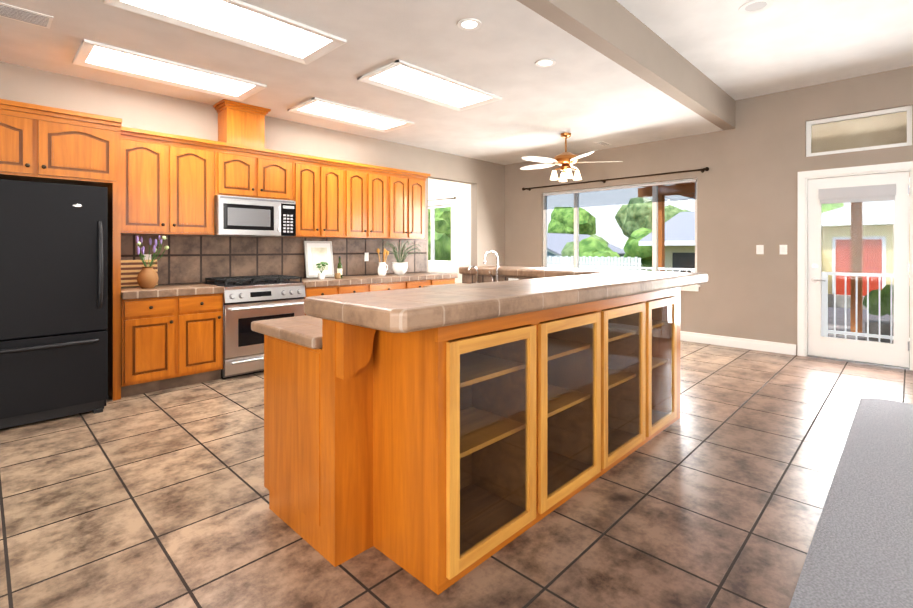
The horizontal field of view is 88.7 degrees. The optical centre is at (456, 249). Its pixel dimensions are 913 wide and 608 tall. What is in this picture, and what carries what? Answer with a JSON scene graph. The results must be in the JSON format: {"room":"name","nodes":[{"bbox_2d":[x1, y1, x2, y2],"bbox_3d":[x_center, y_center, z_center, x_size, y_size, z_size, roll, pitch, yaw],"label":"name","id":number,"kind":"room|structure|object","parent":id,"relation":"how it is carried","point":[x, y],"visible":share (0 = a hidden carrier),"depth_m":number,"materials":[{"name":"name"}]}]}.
{"room":"kitchen","nodes":[
{"label":"kitchen","id":0,"kind":"room"},
{"bbox_2d":[0,62,504,286],"bbox_3d":[-2.788,-0.174,5.203,0.150,2.950,10.770,0,0,44],"label":"wall","id":1,"kind":"structure","parent":0,"point":[139,109],"depth_m":5.84,"materials":[{"name":"paint"}]},
{"bbox_2d":[121,126,215,235],"bbox_3d":[-2.931,-0.635,4.671,0.383,0.975,0.860,0,0,44],"label":"upper cabinet","id":2,"kind":"object","parent":1,"relation":"attached to","point":[167,183],"visible":0.98,"depth_m":4.56,"materials":[{"name":"brown wood"}]},
{"bbox_2d":[213,99,294,200],"bbox_3d":[-2.330,-1.083,5.286,0.383,1.028,0.857,0,0,44],"label":"upper cabinet","id":3,"kind":"object","parent":1,"relation":"attached to","point":[247,163],"visible":1,"depth_m":5.14,"materials":[{"name":"brown wood"}]},
{"bbox_2d":[207,195,295,236],"bbox_3d":[-2.298,-0.358,5.256,0.473,0.414,0.849,0,0,44],"label":"microwave","id":4,"kind":"object","parent":3,"relation":"attached to","point":[244,216],"visible":1,"depth_m":5.09,"materials":[{"name":"silver metal"}]},
{"bbox_2d":[121,234,426,284],"bbox_3d":[-1.920,0.110,5.966,0.025,0.513,4.125,0,0,44],"label":"tile backsplash","id":5,"kind":"structure","parent":1,"relation":"attached to","point":[189,259],"depth_m":5.46,"materials":[{"name":"brown tile"}]},
{"bbox_2d":[289,153,345,237],"bbox_3d":[-1.788,-0.637,5.842,0.383,0.975,0.690,0,0,44],"label":"upper cabinet","id":6,"kind":"object","parent":1,"relation":"attached to","point":[318,190],"visible":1,"depth_m":5.72,"materials":[{"name":"brown wood"}]},
{"bbox_2d":[344,161,389,238],"bbox_3d":[-1.302,-0.638,6.341,0.383,0.975,0.700,0,0,44],"label":"upper cabinet","id":7,"kind":"object","parent":1,"relation":"attached to","point":[365,201],"visible":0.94,"depth_m":6.21,"materials":[{"name":"brown wood"}]},
{"bbox_2d":[383,168,429,238],"bbox_3d":[-0.792,-0.639,6.863,0.383,0.975,0.756,0,0,44],"label":"upper cabinet","id":8,"kind":"object","parent":1,"relation":"attached to","point":[406,204],"visible":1,"depth_m":6.71,"materials":[{"name":"brown wood"}]},
{"bbox_2d":[0,0,722,164],"bbox_3d":[-2.701,-1.628,5.011,7.240,0.060,10.620,0,0,44],"label":"ceiling","id":9,"kind":"structure","parent":0,"point":[586,96],"depth_m":4.12,"materials":[{"name":"paint"}]},
{"bbox_2d":[0,2,52,28],"bbox_3d":[-2.972,-1.590,3.159,0.240,0.008,0.350,0,0,44],"label":"ceiling vent","id":10,"kind":"object","parent":9,"relation":"in","point":[25,15],"visible":1,"depth_m":3.18,"materials":[{"name":"white metal"}]},
{"bbox_2d":[73,39,266,100],"bbox_3d":[-2.554,-1.586,4.253,0.610,0.021,1.400,0,0,44],"label":"ceiling light panel","id":11,"kind":"object","parent":9,"relation":"attached to","point":[103,57],"visible":1,"depth_m":4.17,"materials":[{"name":"white plastic"}]},
{"bbox_2d":[104,0,346,64],"bbox_3d":[-1.548,-1.584,3.272,0.620,0.021,1.400,0,0,44],"label":"ceiling light panel","id":12,"kind":"object","parent":9,"relation":"attached to","point":[239,22],"visible":1,"depth_m":3.30,"materials":[{"name":"white plastic"}]},
{"bbox_2d":[288,97,414,132],"bbox_3d":[-1.227,-1.588,5.613,0.610,0.021,1.380,0,0,44],"label":"ceiling light panel","id":13,"kind":"object","parent":9,"relation":"attached to","point":[332,111],"visible":1,"depth_m":5.56,"materials":[{"name":"white plastic"}]},
{"bbox_2d":[357,59,501,110],"bbox_3d":[-0.222,-1.586,4.632,0.620,0.021,1.380,0,0,44],"label":"ceiling light panel","id":14,"kind":"object","parent":9,"relation":"attached to","point":[407,78],"visible":1,"depth_m":4.57,"materials":[{"name":"white plastic"}]},
{"bbox_2d":[457,18,480,30],"bbox_3d":[0.092,-1.591,3.306,0.170,0.007,0.170,0,0,44],"label":"recessed light","id":15,"kind":"object","parent":9,"relation":"in","point":[468,24],"visible":1,"depth_m":3.31,"materials":[{"name":"white"}]},
{"bbox_2d":[536,59,555,66],"bbox_3d":[0.762,-1.592,3.993,0.170,0.007,0.170,0,0,44],"label":"recessed light","id":16,"kind":"object","parent":9,"relation":"in","point":[545,62],"visible":0.98,"depth_m":3.99,"materials":[{"name":"white"}]},
{"bbox_2d":[520,133,621,181],"bbox_3d":[1.466,-1.265,6.509,1.394,0.669,1.445,0,0,44],"label":"ceiling fan","id":17,"kind":"object","parent":9,"relation":"hanging from","point":[565,160],"visible":1,"depth_m":6.41,"materials":[{"name":"gold metal"}]},
{"bbox_2d":[594,141,611,145],"bbox_3d":[2.209,-1.597,7.052,0.140,0.008,0.300,0,0,44],"label":"ceiling vent","id":18,"kind":"object","parent":9,"relation":"in","point":[602,143],"visible":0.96,"depth_m":7.04,"materials":[{"name":"white"}]},
{"bbox_2d":[0,340,912,607],"bbox_3d":[-0.641,1.335,3.111,13.150,0.060,10.770,0,0,44],"label":"floor","id":19,"kind":"structure","parent":0,"point":[715,494],"depth_m":2.31,"materials":[{"name":"brown tile"}]},
{"bbox_2d":[0,179,107,428],"bbox_3d":[-3.389,0.404,3.687,0.909,1.800,0.910,0,0,44],"label":"fridge","id":20,"kind":"object","parent":19,"relation":"on","point":[53,300],"visible":1,"depth_m":3.50,"materials":[{"name":"black metal"}]},
{"bbox_2d":[0,99,121,400],"bbox_3d":[-3.526,0.091,3.840,0.693,2.425,1.160,0,0,44],"label":"tall cabinet","id":21,"kind":"object","parent":19,"relation":"on","point":[41,143],"visible":1,"depth_m":3.83,"materials":[{"name":"brown wood"}]},
{"bbox_2d":[121,293,222,397],"bbox_3d":[-2.825,0.863,4.552,0.703,0.878,0.834,0,0,44],"label":"base cabinet","id":22,"kind":"object","parent":19,"relation":"on","point":[171,342],"visible":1,"depth_m":4.30,"materials":[{"name":"brown wood"}]},
{"bbox_2d":[121,283,223,299],"bbox_3d":[-2.823,0.401,4.549,0.669,0.066,0.834,0,0,44],"label":"countertop","id":23,"kind":"structure","parent":22,"relation":"on","point":[139,292],"depth_m":4.37,"materials":[{"name":"tile"}]},
{"bbox_2d":[121,259,157,286],"bbox_3d":[-3.167,0.236,4.616,0.055,0.262,0.360,0,0,44],"label":"cutting board","id":24,"kind":"object","parent":23,"relation":"on","point":[131,270],"visible":0.58,"depth_m":4.58,"materials":[{"name":"brown wood"}]},
{"bbox_2d":[136,235,168,288],"bbox_3d":[-2.913,0.116,4.454,0.222,0.506,0.282,0,0,44],"label":"vase","id":25,"kind":"object","parent":23,"relation":"on","point":[147,277],"visible":1,"depth_m":4.38,"materials":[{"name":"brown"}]},
{"bbox_2d":[204,275,305,378],"bbox_3d":[-2.209,0.805,5.135,0.717,0.992,0.856,0,0,44],"label":"range","id":26,"kind":"object","parent":19,"relation":"on","point":[247,300],"visible":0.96,"depth_m":4.82,"materials":[{"name":"silver metal"}]},
{"bbox_2d":[304,286,339,314],"bbox_3d":[-1.798,0.862,5.630,0.670,0.878,0.419,0,0,44],"label":"base cabinet","id":27,"kind":"object","parent":19,"relation":"on","point":[327,290],"depth_m":5.39,"materials":[{"name":"brown wood"}]},
{"bbox_2d":[340,284,371,293],"bbox_3d":[-1.498,0.861,5.937,0.670,0.878,0.440,0,0,44],"label":"base cabinet","id":28,"kind":"object","parent":19,"relation":"on","point":[344,289],"depth_m":5.73,"materials":[{"name":"brown wood"}]},
{"bbox_2d":[372,281,407,290],"bbox_3d":[-1.131,0.860,6.313,0.670,0.878,0.610,0,0,44],"label":"base cabinet","id":29,"kind":"object","parent":19,"relation":"on","point":[390,285],"depth_m":6.11,"materials":[{"name":"brown wood"}]},
{"bbox_2d":[408,280,431,288],"bbox_3d":[-0.758,0.860,6.696,0.670,0.878,0.460,0,0,44],"label":"base cabinet","id":30,"kind":"object","parent":19,"relation":"on","point":[420,283],"depth_m":6.47,"materials":[{"name":"brown wood"}]},
{"bbox_2d":[432,278,454,284],"bbox_3d":[-0.422,0.859,7.040,0.670,0.878,0.500,0,0,44],"label":"base cabinet","id":31,"kind":"object","parent":19,"relation":"on","point":[451,280],"depth_m":6.80,"materials":[{"name":"brown wood"}]},
{"bbox_2d":[285,272,457,287],"bbox_3d":[-1.071,0.398,6.346,0.669,0.066,2.461,0,0,44],"label":"countertop","id":32,"kind":"structure","parent":31,"relation":"on","point":[343,280],"depth_m":6.05,"materials":[{"name":"tile"}]},
{"bbox_2d":[304,241,333,277],"bbox_3d":[-1.773,0.128,6.030,0.087,0.468,0.390,0,0,44],"label":"picture frame","id":33,"kind":"object","parent":32,"relation":"on","point":[316,252],"visible":0.94,"depth_m":6.01,"materials":[{"name":"white"}]},
{"bbox_2d":[316,262,327,278],"bbox_3d":[-1.643,0.259,5.732,0.168,0.215,0.142,0,0,44],"label":"potted plant","id":34,"kind":"object","parent":32,"relation":"on","point":[321,275],"visible":1,"depth_m":5.70,"materials":[{"name":"green plant"}]},
{"bbox_2d":[335,273,340,278],"bbox_3d":[-1.484,0.332,5.832,0.072,0.070,0.072,0,0,44],"label":"candle jar","id":35,"kind":"object","parent":32,"relation":"on","point":[337,275],"visible":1,"depth_m":5.80,"materials":[{"name":"brown glass"}]},
{"bbox_2d":[337,256,341,277],"bbox_3d":[-1.490,0.229,5.955,0.066,0.276,0.066,0,0,44],"label":"oil bottle","id":36,"kind":"object","parent":32,"relation":"on","point":[339,267],"visible":0.79,"depth_m":5.93,"materials":[{"name":"green glass"}]},
{"bbox_2d":[377,248,388,275],"bbox_3d":[-1.022,0.176,6.506,0.122,0.379,0.165,0,0,44],"label":"pitcher","id":37,"kind":"object","parent":32,"relation":"on","point":[382,269],"visible":0.98,"depth_m":6.46,"materials":[{"name":"white ceramic"}]},
{"bbox_2d":[379,240,420,274],"bbox_3d":[-0.807,0.118,6.676,0.553,0.495,0.620,0,0,44],"label":"plant pot","id":38,"kind":"object","parent":32,"relation":"on","point":[399,267],"visible":0.98,"depth_m":6.64,"materials":[{"name":"white ceramic"}]},
{"bbox_2d":[264,274,679,594],"bbox_3d":[-0.027,0.790,3.388,2.249,1.028,2.774,0,0,44],"label":"kitchen island","id":39,"kind":"object","parent":19,"relation":"on","point":[438,460],"visible":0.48,"depth_m":2.10,"materials":[{"name":"brown wood"}]},
{"bbox_2d":[251,315,321,348],"bbox_3d":[-0.090,0.399,2.967,0.658,0.052,2.145,0,0,44],"label":"island countertop","id":40,"kind":"structure","parent":39,"relation":"on","point":[305,330],"depth_m":2.23,"materials":[{"name":"tile"}]},
{"bbox_2d":[423,283,466,286],"bbox_3d":[0.470,0.492,4.301,1.718,0.252,0.547,0,0,44],"label":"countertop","id":41,"kind":"structure","parent":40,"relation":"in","point":[444,284],"depth_m":4.89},
{"bbox_2d":[468,250,498,282],"bbox_3d":[0.252,0.188,4.707,0.316,0.361,0.237,0,0,44],"label":"faucet","id":42,"kind":"object","parent":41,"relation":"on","point":[497,264],"visible":0.79,"depth_m":4.67,"materials":[{"name":"silver metal"}]},
{"bbox_2d":[304,266,707,332],"bbox_3d":[0.086,0.235,3.482,2.370,0.081,3.220,0,0,44],"label":"countertop","id":43,"kind":"structure","parent":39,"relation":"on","point":[406,310],"depth_m":2.07,"materials":[{"name":"tile"}]},
{"bbox_2d":[789,398,912,607],"bbox_3d":[1.933,1.302,-0.609,4.250,0.018,9.020,0,0,44],"label":"carpet floor","id":44,"kind":"structure","parent":19,"relation":"on","point":[860,553],"depth_m":2.18,"materials":[{"name":"grey carpet"}]},
{"bbox_2d":[428,66,912,354],"bbox_3d":[3.063,-0.362,6.905,13.150,3.320,0.162,0,0,44],"label":"wall","id":45,"kind":"structure","parent":0,"point":[756,160],"depth_m":6.16,"materials":[{"name":"paint"}]},
{"bbox_2d":[428,205,450,262],"bbox_3d":[-0.528,-0.333,10.420,1.298,1.248,0.065,0,0,44],"label":"window","id":46,"kind":"structure","parent":45,"relation":"in","point":[432,234],"depth_m":10.38,"materials":[{"name":"white"}]},
{"bbox_2d":[522,167,708,190],"bbox_3d":[2.333,-1.091,7.437,3.116,0.059,0.116,0,0,44],"label":"curtain rod","id":47,"kind":"object","parent":45,"relation":"attached to","point":[701,170],"visible":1,"depth_m":7.16,"materials":[{"name":"brown metal"}]},
{"bbox_2d":[543,178,699,291],"bbox_3d":[2.466,-0.207,7.446,2.660,1.589,0.140,0,0,44],"label":"window","id":48,"kind":"structure","parent":45,"relation":"in","point":[655,192],"depth_m":7.25,"materials":[{"name":"white"}]},
{"bbox_2d":[680,331,795,354],"bbox_3d":[4.045,1.236,5.300,9.499,0.130,0.789,0,0,44],"label":"baseboard","id":49,"kind":"structure","parent":45,"relation":"attached to","point":[767,346],"depth_m":6.13,"materials":[{"name":"white wood"}]},
{"bbox_2d":[756,245,763,253],"bbox_3d":[3.895,0.005,5.990,0.080,0.120,0.009,0,0,44],"label":"switch plate","id":50,"kind":"object","parent":45,"relation":"attached to","point":[760,249],"depth_m":5.99,"materials":[{"name":"white plastic"}]},
{"bbox_2d":[780,245,786,253],"bbox_3d":[4.074,0.005,5.815,0.080,0.120,0.009,0,0,44],"label":"switch plate","id":51,"kind":"object","parent":45,"relation":"attached to","point":[783,248],"depth_m":5.81,"materials":[{"name":"white plastic"}]},
{"bbox_2d":[797,161,912,370],"bbox_3d":[4.613,0.178,5.387,1.080,2.245,0.170,0,0,44],"label":"door frame","id":52,"kind":"structure","parent":45,"relation":"attached to","point":[804,177],"depth_m":5.66,"materials":[{"name":"white paint"}]},
{"bbox_2d":[808,171,909,367],"bbox_3d":[4.582,0.218,5.355,0.885,2.129,0.109,0,0,44],"label":"patio door","id":53,"kind":"structure","parent":45,"relation":"in","point":[894,186],"depth_m":5.31,"materials":[{"name":"white"}]},
{"bbox_2d":[806,105,912,156],"bbox_3d":[4.624,-1.339,5.396,0.928,0.438,0.060,0,0,44],"label":"window","id":54,"kind":"structure","parent":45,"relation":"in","point":[908,109],"depth_m":5.35,"materials":[{"name":"white"}]},
{"bbox_2d":[616,0,912,100],"bbox_3d":[2.002,-1.991,0.422,5.620,0.060,10.620,0,0,44],"label":"ceiling","id":55,"kind":"structure","parent":0,"point":[727,47],"depth_m":4.36,"materials":[{"name":"paint"}]},
{"bbox_2d":[517,0,734,129],"bbox_3d":[-0.060,-1.809,2.434,0.140,0.430,10.620,0,0,44],"label":"beam","id":56,"kind":"structure","parent":55,"relation":"attached to","point":[618,33],"depth_m":4.04,"materials":[{"name":"paint"}]},
{"bbox_2d":[738,0,773,13],"bbox_3d":[2.420,-1.962,3.773,0.240,0.007,0.240,0,0,44],"label":"recessed light","id":57,"kind":"object","parent":55,"relation":"attached to","point":[753,6],"visible":0.98,"depth_m":3.77,"materials":[{"name":"white"}]},
{"label":"outside","id":58,"kind":"structure","parent":0,"visible":0},
{"bbox_3d":[21.514,2.305,32.875,95.000,0.100,62.680,0,0,44],"label":"ground","id":59,"kind":"structure","parent":58,"visible":0},
{"bbox_2d":[428,230,450,260],"bbox_3d":[-1.186,0.615,23.509,2.475,3.310,2.242,0,0,44],"label":"tree","id":60,"kind":"object","parent":59,"relation":"on","point":[442,239],"depth_m":22.50,"materials":[{"name":"green plant"}]},
{"bbox_2d":[428,207,450,238],"bbox_3d":[-1.163,-1.014,36.981,5.082,6.525,5.130,0,0,44],"label":"tree","id":61,"kind":"object","parent":59,"relation":"on","point":[442,219],"depth_m":34.90,"materials":[{"name":"green plant"}]},
{"bbox_2d":[547,207,595,235],"bbox_3d":[10.183,-0.808,42.186,4.550,6.096,3.672,0,0,44],"label":"tree","id":62,"kind":"object","parent":59,"relation":"on","point":[584,221],"depth_m":41.04,"materials":[{"name":"green plant"}]},
{"bbox_2d":[561,234,607,264],"bbox_3d":[6.570,0.754,23.772,2.390,3.033,2.298,0,0,44],"label":"tree","id":63,"kind":"object","parent":59,"relation":"on","point":[570,248],"depth_m":23.38,"materials":[{"name":"green plant"}]},
{"bbox_2d":[547,233,624,260],"bbox_3d":[6.905,0.562,32.791,6.962,3.387,9.600,0,0,44],"label":"house","id":64,"kind":"structure","parent":59,"relation":"on","point":[553,243],"depth_m":31.29,"materials":[{"name":"blue"}]},
{"bbox_2d":[547,256,640,270],"bbox_3d":[4.610,1.266,17.050,4.300,2.030,0.060,0,0,44],"label":"fence","id":65,"kind":"object","parent":59,"relation":"on","point":[628,262],"depth_m":16.54,"materials":[{"name":"white wood"}]},
{"bbox_2d":[573,237,620,269],"bbox_3d":[5.765,0.874,19.267,2.280,2.807,2.039,0,0,44],"label":"tree","id":66,"kind":"object","parent":59,"relation":"on","point":[598,249],"depth_m":19.07,"materials":[{"name":"green plant"}]},
{"bbox_2d":[615,197,651,237],"bbox_3d":[11.383,-0.498,29.392,3.002,5.518,2.492,0,0,44],"label":"tree","id":67,"kind":"object","parent":59,"relation":"on","point":[634,209],"depth_m":28.48,"materials":[{"name":"green plant"}]},
{"bbox_2d":[623,227,651,270],"bbox_3d":[9.060,0.603,22.555,2.104,3.339,2.098,0,0,44],"label":"tree","id":68,"kind":"object","parent":59,"relation":"on","point":[644,253],"depth_m":21.91,"materials":[{"name":"green plant"}]},
{"bbox_2d":[639,212,694,271],"bbox_3d":[12.081,0.276,20.196,4.600,4.000,9.200,0,0,44],"label":"house","id":69,"kind":"structure","parent":59,"relation":"on","point":[678,240],"depth_m":18.18,"materials":[{"name":"beige"}]},
{"bbox_2d":[665,205,690,221],"bbox_3d":[16.497,-0.485,34.065,4.470,5.477,4.352,0,0,44],"label":"tree","id":70,"kind":"object","parent":59,"relation":"on","point":[669,215],"depth_m":33.46,"materials":[{"name":"green plant"}]},
{"bbox_2d":[822,203,844,212],"bbox_3d":[23.806,-1.662,32.634,6.662,7.834,6.049,0,0,44],"label":"tree","id":71,"kind":"object","parent":59,"relation":"on","point":[827,206],"depth_m":30.72,"materials":[{"name":"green plant"}]},
{"bbox_2d":[822,200,909,309],"bbox_3d":[19.948,-0.269,17.340,10.550,5.100,9.100,0,0,44],"label":"house","id":72,"kind":"structure","parent":59,"relation":"on","point":[843,214],"depth_m":16.81,"materials":[{"name":"brown"}]},
{"bbox_2d":[828,307,909,365],"bbox_3d":[5.100,1.804,9.462,12.800,0.980,6.320,0,0,44],"label":"deck","id":73,"kind":"object","parent":59,"relation":"on","point":[840,323],"depth_m":8.61,"materials":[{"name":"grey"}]},
{"bbox_2d":[547,264,909,342],"bbox_3d":[3.839,0.821,8.149,12.644,0.990,0.070,0,0,44],"label":"railing","id":74,"kind":"object","parent":73,"relation":"on","point":[824,324],"depth_m":6.63,"materials":[{"name":"white"}]},
{"bbox_2d":[638,182,862,332],"bbox_3d":[6.525,-0.201,9.201,4.400,3.028,4.179,0,0,44],"label":"pergola","id":75,"kind":"object","parent":73,"relation":"on","point":[856,241],"depth_m":7.13,"materials":[{"name":"brown wood"}]},
{"bbox_2d":[811,111,912,152],"bbox_3d":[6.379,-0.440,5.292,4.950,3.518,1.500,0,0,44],"label":"soffit","id":76,"kind":"structure","parent":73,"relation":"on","point":[826,140],"depth_m":5.67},
{"bbox_2d":[862,284,909,345],"bbox_3d":[6.248,0.911,6.494,0.913,0.815,0.488,0,0,44],"label":"bush","id":77,"kind":"object","parent":59,"relation":"on","point":[884,293],"depth_m":6.57,"materials":[{"name":"green plant"}]}
]}

